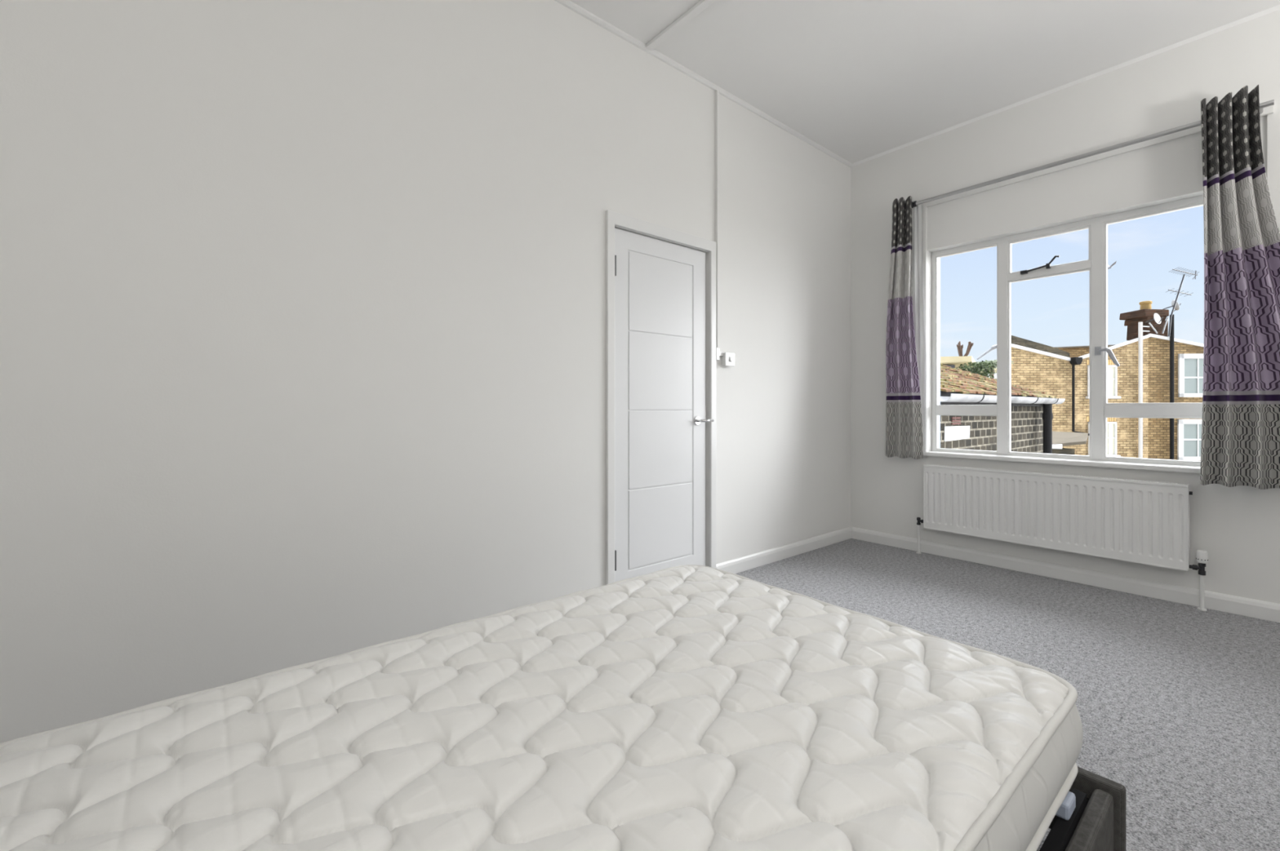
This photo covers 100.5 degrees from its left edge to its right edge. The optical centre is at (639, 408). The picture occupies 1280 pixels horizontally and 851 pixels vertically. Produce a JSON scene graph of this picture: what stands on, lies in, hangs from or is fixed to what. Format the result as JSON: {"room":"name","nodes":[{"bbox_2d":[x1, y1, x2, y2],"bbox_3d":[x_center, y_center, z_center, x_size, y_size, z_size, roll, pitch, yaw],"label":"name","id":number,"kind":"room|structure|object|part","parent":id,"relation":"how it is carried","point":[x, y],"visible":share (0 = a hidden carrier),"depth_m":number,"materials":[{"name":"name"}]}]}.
{"room":"bedroom","nodes":[
{"label":"bedroom","id":0,"kind":"room"},
{"bbox_2d":[0,0,850,743],"bbox_3d":[-0.484,-0.460,2.568,6.153,3.000,0.160,0,0,-40],"label":"wall","id":1,"kind":"structure","parent":0,"point":[302,303],"depth_m":1.96,"materials":[{"name":"white paint"}]},
{"bbox_2d":[605,209,715,585],"bbox_3d":[0.125,0.014,3.001,0.820,2.052,0.157,0,0,-40],"label":"door","id":2,"kind":"structure","parent":1,"relation":"in","point":[655,407],"depth_m":2.95,"materials":[{"name":"white paint"}]},
{"bbox_3d":[0.388,0.072,3.156,0.096,0.020,0.057,0,0,-40],"label":"lever","id":3,"kind":"part","parent":2,"relation":"part of","materials":[{"name":"silver metal"}]},
{"bbox_2d":[554,0,853,168],"bbox_3d":[-0.502,-1.949,2.434,5.753,0.022,0.022,0,0,-40],"label":"trim","id":4,"kind":"structure","parent":1,"relation":"attached to","point":[573,6],"depth_m":3.09,"materials":[{"name":"white paint"}]},
{"bbox_2d":[715,89,723,360],"bbox_3d":[0.484,-1.115,3.259,0.069,1.641,0.022,0,0,-40],"label":"cable trunking","id":5,"kind":"object","parent":1,"relation":"attached to","point":[718,353],"visible":1,"depth_m":3.24,"materials":[{"name":"white paint"}]},
{"bbox_2d":[721,352,734,366],"bbox_3d":[0.549,-0.304,3.298,0.089,0.084,0.045,0,0,-40],"label":"light switch","id":6,"kind":"object","parent":1,"relation":"attached to","point":[728,358],"visible":1,"depth_m":3.28,"materials":[{"name":"white plastic"}]},
{"bbox_2d":[715,527,852,573],"bbox_3d":[1.081,0.996,3.761,1.621,0.089,0.018,0,0,-40],"label":"baseboard","id":7,"kind":"structure","parent":1,"relation":"attached to","point":[748,562],"depth_m":3.68,"materials":[{"name":"white paint"}]},
{"bbox_2d":[569,0,1279,163],"bbox_3d":[0.806,-2.035,1.026,6.153,0.150,4.140,0,0,-40],"label":"ceiling","id":8,"kind":"structure","parent":0,"point":[860,80],"depth_m":2.91,"materials":[{"name":"white paint"}]},
{"bbox_2d":[645,0,715,50],"bbox_3d":[1.290,-1.950,1.391,0.040,0.020,3.878,0,0,-40],"label":"trim","id":9,"kind":"structure","parent":8,"relation":"attached to","point":[701,5],"depth_m":2.69,"materials":[{"name":"white paint"}]},
{"bbox_2d":[735,538,1279,850],"bbox_3d":[0.729,1.100,0.962,5.953,0.120,4.140,0,0,-40],"label":"floor","id":10,"kind":"structure","parent":0,"point":[1178,704],"depth_m":2.19,"materials":[{"name":"grey carpet"}]},
{"bbox_2d":[1039,767,1125,850],"bbox_3d":[-0.163,0.565,1.018,2.096,0.950,1.370,0,0,-40],"label":"frame","id":11,"kind":"object","parent":10,"relation":"on","point":[1091,816],"visible":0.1,"depth_m":1.11,"materials":[{"name":"grey fabric"}]},
{"bbox_2d":[0,564,1083,850],"bbox_3d":[-0.145,0.690,1.035,1.985,0.200,1.246,0,0,-40],"label":"mattress","id":12,"kind":"object","parent":11,"relation":"on","point":[686,708],"visible":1,"depth_m":0.95,"materials":[{"name":"white fabric"}]},
{"bbox_3d":[0.259,0.924,0.536,2.006,0.161,0.034,0,0,-40],"label":"rail","id":13,"kind":"part","parent":11,"relation":"part of","materials":[{"name":"grey fabric"}]},
{"bbox_2d":[850,4,1279,604],"bbox_3d":[3.051,-0.410,2.813,0.216,3.100,4.000,0,0,-40],"label":"wall","id":14,"kind":"structure","parent":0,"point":[1238,527],"depth_m":3.24,"materials":[{"name":"white paint"}]},
{"bbox_2d":[915,464,1208,611],"bbox_3d":[2.462,0.718,3.292,0.105,0.644,1.439,0,0,-40],"label":"radiator","id":15,"kind":"object","parent":14,"relation":"attached to","point":[1147,522],"visible":1,"depth_m":3.15,"materials":[{"name":"white metal"}]},
{"bbox_3d":[2.029,0.619,3.783,0.069,0.442,0.006,0,0,-40],"label":"panel","id":16,"kind":"part","parent":15,"relation":"part of","materials":[{"name":"white metal"}]},
{"bbox_3d":[2.426,0.620,3.265,0.007,0.440,1.301,0,0,-40],"label":"panel","id":17,"kind":"part","parent":15,"relation":"part of","materials":[{"name":"white metal"}]},
{"bbox_2d":[923,464,1190,487],"bbox_3d":[2.448,0.403,3.283,0.072,0.014,1.309,0,0,-40],"label":"grille","id":18,"kind":"object","parent":15,"relation":"attached to","point":[1033,475],"depth_m":3.19,"materials":[{"name":"white metal"}]},
{"bbox_3d":[2.865,0.619,2.783,0.069,0.442,0.006,0,0,-40],"label":"panel","id":19,"kind":"part","parent":15,"relation":"part of","materials":[{"name":"white metal"}]},
{"bbox_2d":[923,195,1203,474],"bbox_3d":[2.663,-0.404,3.300,0.280,1.489,1.645,0,0,-40],"label":"window","id":20,"kind":"structure","parent":14,"relation":"attached to","point":[1096,264],"depth_m":3.23,"materials":[{"name":"white paint"}]},
{"bbox_2d":[935,414,997,452],"bbox_3d":[2.301,0.170,3.754,0.035,0.256,0.395,0,0,-40],"label":"light","id":21,"kind":"object","parent":20,"relation":"attached to","point":[940,450],"depth_m":3.81,"materials":[{"name":"clear glass"}]},
{"bbox_2d":[935,244,997,405],"bbox_3d":[2.301,-0.565,3.754,0.035,1.094,0.395,0,0,-40],"label":"light","id":22,"kind":"object","parent":20,"relation":"attached to","point":[979,246],"depth_m":3.87,"materials":[{"name":"clear glass"}]},
{"bbox_3d":[2.421,-0.394,3.706,0.031,0.094,0.204,0,0,-11],"label":"stay arm","id":23,"kind":"part","parent":20,"relation":"part of","materials":[{"name":"grey metal"}]},
{"bbox_2d":[1007,225,1091,281],"bbox_3d":[2.578,-0.980,3.373,0.099,0.264,0.434,0,0,-40],"label":"window pane","id":24,"kind":"object","parent":20,"relation":"attached to","point":[1045,271],"depth_m":3.37,"materials":[{"name":"clear glass"}]},
{"bbox_3d":[2.602,-0.276,3.394,0.035,1.148,0.432,0,0,-40],"label":"casement sash","id":25,"kind":"part","parent":20,"relation":"part of","materials":[{"name":"white paint"}]},
{"bbox_3d":[2.613,0.327,3.259,0.150,0.029,1.645,0,0,-40],"label":"sill","id":26,"kind":"part","parent":20,"relation":"part of","materials":[{"name":"white paint"}]},
{"bbox_3d":[2.743,-0.306,3.135,0.036,0.128,0.131,0,0,-12],"label":"casement handle","id":27,"kind":"part","parent":20,"relation":"part of","materials":[{"name":"grey metal"}]},
{"bbox_2d":[1103,415,1202,463],"bbox_3d":[2.972,0.170,2.951,0.035,0.256,0.613,0,0,-40],"label":"light","id":28,"kind":"object","parent":20,"relation":"attached to","point":[1139,460],"depth_m":3.05,"materials":[{"name":"clear glass"}]},
{"bbox_2d":[1103,202,1203,405],"bbox_3d":[2.972,-0.565,2.951,0.035,1.094,0.613,0,0,-40],"label":"window pane","id":29,"kind":"object","parent":20,"relation":"attached to","point":[1180,206],"depth_m":3.13,"materials":[{"name":"clear glass"}]},
{"bbox_2d":[852,527,1279,622],"bbox_3d":[2.947,0.996,2.780,0.018,0.089,3.882,0,0,-40],"label":"baseboard","id":30,"kind":"structure","parent":14,"relation":"attached to","point":[1265,611],"depth_m":3.13,"materials":[{"name":"white paint"}]},
{"bbox_2d":[911,99,1274,207],"bbox_3d":[2.481,-1.474,3.255,0.123,0.063,1.792,0,0,-40],"label":"pole","id":31,"kind":"object","parent":14,"relation":"attached to","point":[1266,108],"visible":0.64,"depth_m":3.06,"materials":[{"name":"silver metal"}]},
{"bbox_2d":[885,195,927,459],"bbox_3d":[1.919,-0.582,3.842,0.271,1.885,0.140,0,0,27],"label":"curtain","id":32,"kind":"object","parent":31,"relation":"hanging from","point":[906,437],"visible":1,"depth_m":3.84,"materials":[{"name":"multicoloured fabric"}]},
{"bbox_2d":[1200,84,1279,489],"bbox_3d":[2.989,-0.580,2.552,0.163,1.933,0.414,0,0,-40],"label":"curtain","id":33,"kind":"object","parent":31,"relation":"hanging from","point":[1240,444],"visible":1,"depth_m":2.59,"materials":[{"name":"multicoloured fabric"}]},
{"label":"outside","id":34,"kind":"structure","parent":0,"visible":0},
{"bbox_2d":[940,355,975,370],"bbox_3d":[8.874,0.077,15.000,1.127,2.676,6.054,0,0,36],"label":"house","id":35,"kind":"structure","parent":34,"point":[953,362],"depth_m":12.80,"materials":[{"name":"beige"}]},
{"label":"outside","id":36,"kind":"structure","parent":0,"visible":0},
{"bbox_2d":[977,368,996,379],"bbox_3d":[9.800,0.244,15.700,1.126,2.778,2.600,0,0,0],"label":"wall","id":37,"kind":"structure","parent":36,"point":[995,374],"depth_m":14.40,"materials":[{"name":"grey paint"}]},
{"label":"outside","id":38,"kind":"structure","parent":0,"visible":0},
{"bbox_3d":[23.169,4.340,22.644,55.400,0.200,85.000,0,0,-40],"label":"ground","id":39,"kind":"structure","parent":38,"visible":0},
{"bbox_2d":[956,341,973,356],"bbox_3d":[13.298,-0.209,21.910,0.524,5.208,0.626,0,0,-32],"label":"tree","id":40,"kind":"object","parent":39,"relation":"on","point":[959,346],"visible":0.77,"depth_m":21.85,"materials":[{"name":"brown plant"}]},
{"bbox_2d":[955,360,996,378],"bbox_3d":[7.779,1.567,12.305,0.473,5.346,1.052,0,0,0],"label":"bush","id":41,"kind":"object","parent":39,"relation":"on","point":[972,367],"visible":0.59,"depth_m":12.02,"materials":[{"name":"green plant"}]},
{"bbox_2d":[976,360,1013,379],"bbox_3d":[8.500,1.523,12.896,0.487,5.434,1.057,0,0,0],"label":"shrub","id":42,"kind":"object","parent":39,"relation":"on","point":[994,362],"visible":0.18,"depth_m":12.70,"materials":[{"name":"green plant"}]},
{"bbox_2d":[940,364,1065,453],"bbox_3d":[2.744,1.546,6.336,3.420,5.389,3.003,0,0,-40],"label":"outbuilding","id":43,"kind":"structure","parent":39,"relation":"on","point":[1031,411],"depth_m":5.36,"materials":[{"name":"grey brick"}]},
{"bbox_2d":[1052,431,1088,455],"bbox_3d":[11.061,2.428,13.675,2.942,3.625,2.450,0,0,0],"label":"lean to","id":44,"kind":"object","parent":39,"relation":"on","point":[1060,439],"visible":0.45,"depth_m":12.94,"materials":[{"name":"beige"}]},
{"bbox_2d":[1010,321,1150,458],"bbox_3d":[17.182,0.667,21.068,11.267,7.146,4.533,0,0,-44],"label":"house","id":45,"kind":"structure","parent":39,"relation":"on","point":[1060,372],"depth_m":18.00,"materials":[{"name":"yellow brick"}]},
{"bbox_3d":[15.606,1.025,17.992,0.876,1.090,0.008,0,0,0],"label":"pane","id":46,"kind":"part","parent":45,"relation":"part of","materials":[{"name":"beige glass"}]},
{"bbox_3d":[15.601,-0.924,17.992,0.910,1.023,0.009,0,0,0],"label":"pane","id":47,"kind":"part","parent":45,"relation":"part of","materials":[{"name":"white glass"}]},
{"bbox_2d":[1119,301,1204,461],"bbox_3d":[21.889,0.267,20.672,9.979,7.946,5.655,0,0,0],"label":"house","id":48,"kind":"structure","parent":39,"relation":"on","point":[1175,366],"depth_m":18.00,"materials":[{"name":"brick"}]},
{"bbox_2d":[1138,301,1152,310],"bbox_3d":[17.516,-3.506,18.450,0.328,0.399,0.333,0,0,0],"label":"chimney pot","id":49,"kind":"object","parent":48,"relation":"on","point":[1144,304],"depth_m":18.34,"materials":[{"name":"ceramic"}]},
{"bbox_2d":[1144,313,1163,325],"bbox_3d":[17.219,-2.976,17.822,0.328,0.396,0.506,0,0,18],"label":"satellite dish","id":50,"kind":"object","parent":48,"relation":"attached to","point":[1157,317],"visible":1,"depth_m":17.74,"materials":[{"name":"grey metal"}]},
{"bbox_3d":[17.189,-2.988,17.706,0.380,0.372,0.109,0,0,-23],"label":"dish","id":51,"kind":"part","parent":50,"relation":"part of","materials":[{"name":"grey metal"}]},
{"bbox_3d":[17.402,-2.785,18.050,1.006,0.614,0.044,0,0,0],"label":"roof railing","id":52,"kind":"part","parent":48,"relation":"part of","materials":[{"name":"grey metal"}]},
{"bbox_2d":[1163,300,1181,311],"bbox_3d":[18.313,-3.527,18.378,0.323,0.395,0.483,0,0,-32],"label":"satellite dish","id":53,"kind":"object","parent":48,"relation":"attached to","point":[1177,306],"visible":0.74,"depth_m":18.24,"materials":[{"name":"grey metal"}]},
{"bbox_3d":[18.371,-3.546,18.281,0.145,0.358,0.380,0,0,24],"label":"dish","id":54,"kind":"part","parent":53,"relation":"part of","materials":[{"name":"grey metal"}]},
{"bbox_2d":[1166,266,1199,337],"bbox_3d":[18.193,-3.552,17.850,0.982,2.282,0.402,0,0,0],"label":"tv aerial","id":55,"kind":"object","parent":48,"relation":"attached to","point":[1195,274],"visible":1,"depth_m":17.84,"materials":[{"name":"grey metal"}]},
{"bbox_3d":[18.856,1.059,17.992,1.234,1.235,0.008,0,0,0],"label":"pane","id":56,"kind":"part","parent":48,"relation":"part of","materials":[{"name":"grey glass"}]},
{"bbox_3d":[18.867,-1.115,17.992,1.212,1.302,0.008,0,0,0],"label":"pane","id":57,"kind":"part","parent":48,"relation":"part of","materials":[{"name":"grey"}]},
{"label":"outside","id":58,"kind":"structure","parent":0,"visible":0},
{"bbox_2d":[1107,261,1116,269],"bbox_3d":[17.626,-5.361,20.000,0.222,0.252,0.440,0,0,0],"label":"bird","id":59,"kind":"object","parent":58,"point":[1114,263],"visible":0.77,"depth_m":19.96}
]}

